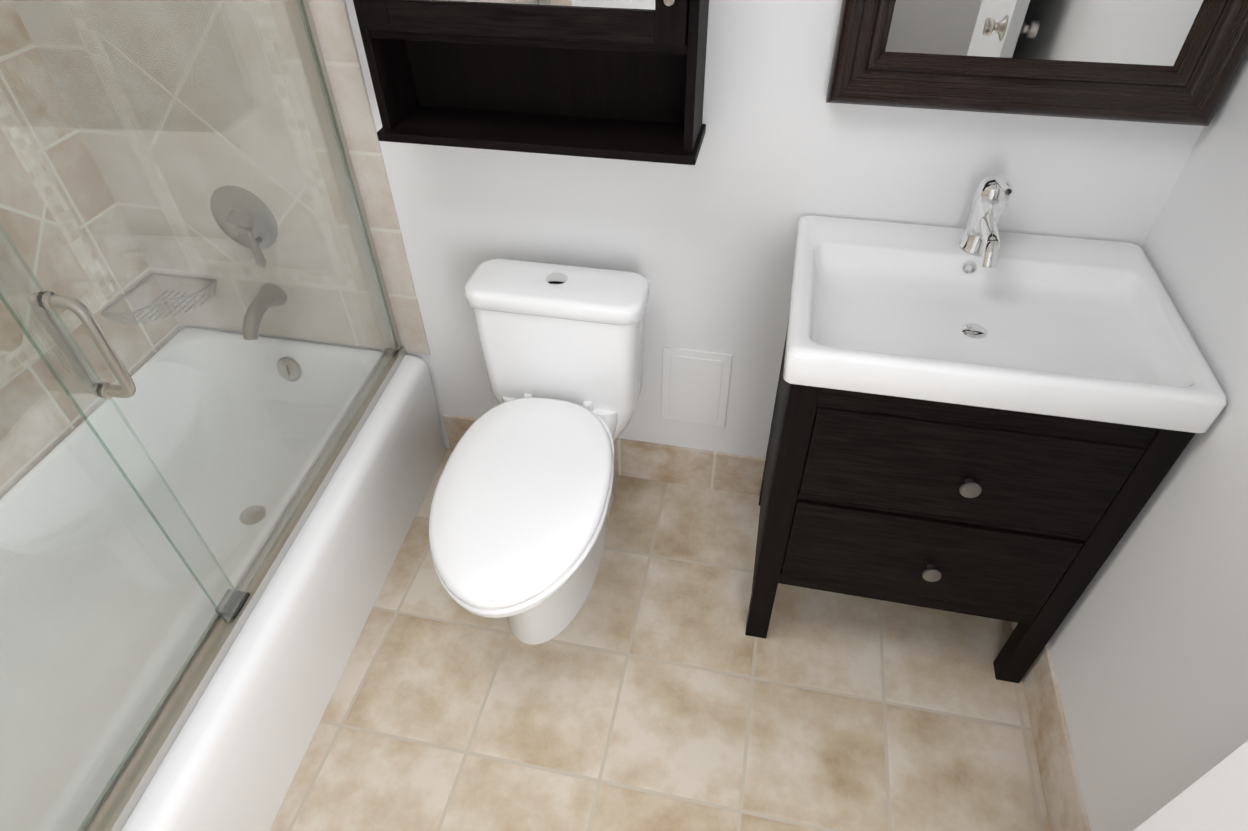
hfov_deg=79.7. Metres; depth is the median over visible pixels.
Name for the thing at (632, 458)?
baseboard
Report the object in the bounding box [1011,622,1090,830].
baseboard
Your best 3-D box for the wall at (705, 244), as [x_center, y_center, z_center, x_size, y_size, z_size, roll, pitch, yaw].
[-0.083,-0.813,1.462,2.546,2.570,0.120,8,44,9]
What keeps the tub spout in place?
attached to the wall tile
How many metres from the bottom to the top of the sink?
0.235 m
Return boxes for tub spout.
[242,283,286,339]
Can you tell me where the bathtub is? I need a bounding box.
[0,328,445,830]
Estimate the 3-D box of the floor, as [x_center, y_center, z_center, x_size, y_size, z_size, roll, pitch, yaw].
[-0.308,0.758,1.738,2.666,0.100,1.920,8,44,9]
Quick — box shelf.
[102,272,216,324]
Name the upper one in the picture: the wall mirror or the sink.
the wall mirror
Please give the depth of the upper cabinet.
1.47 m
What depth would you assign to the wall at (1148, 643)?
1.25 m
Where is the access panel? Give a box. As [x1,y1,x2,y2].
[661,346,731,426]
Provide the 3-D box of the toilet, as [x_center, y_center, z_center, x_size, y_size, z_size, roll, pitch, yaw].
[-0.202,0.157,1.742,0.414,0.771,0.737,8,44,9]
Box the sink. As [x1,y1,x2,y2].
[783,175,1226,432]
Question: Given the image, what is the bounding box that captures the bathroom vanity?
[745,333,1195,682]
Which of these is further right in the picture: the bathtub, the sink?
the sink
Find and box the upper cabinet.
[353,0,708,164]
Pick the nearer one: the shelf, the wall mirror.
the wall mirror
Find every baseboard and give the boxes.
[442,414,765,495]
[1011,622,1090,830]
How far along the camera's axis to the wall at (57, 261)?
1.81 m
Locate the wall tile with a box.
[12,0,429,354]
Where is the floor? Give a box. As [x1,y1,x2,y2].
[269,448,1049,830]
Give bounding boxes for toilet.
[429,258,650,644]
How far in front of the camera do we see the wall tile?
1.78 m
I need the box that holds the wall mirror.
[826,0,1247,125]
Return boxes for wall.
[0,0,182,497]
[181,0,1203,457]
[1048,51,1247,830]
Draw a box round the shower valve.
[210,186,277,267]
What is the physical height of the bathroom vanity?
0.835 m
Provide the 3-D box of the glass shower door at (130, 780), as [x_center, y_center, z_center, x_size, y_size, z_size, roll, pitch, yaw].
[-0.788,-0.332,0.857,0.142,1.947,1.662,8,44,9]
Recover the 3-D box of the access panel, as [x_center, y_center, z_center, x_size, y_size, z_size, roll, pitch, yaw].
[0.189,-0.072,1.988,0.178,0.250,0.006,8,44,9]
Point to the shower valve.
(226, 202)
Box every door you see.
[0,0,405,830]
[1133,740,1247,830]

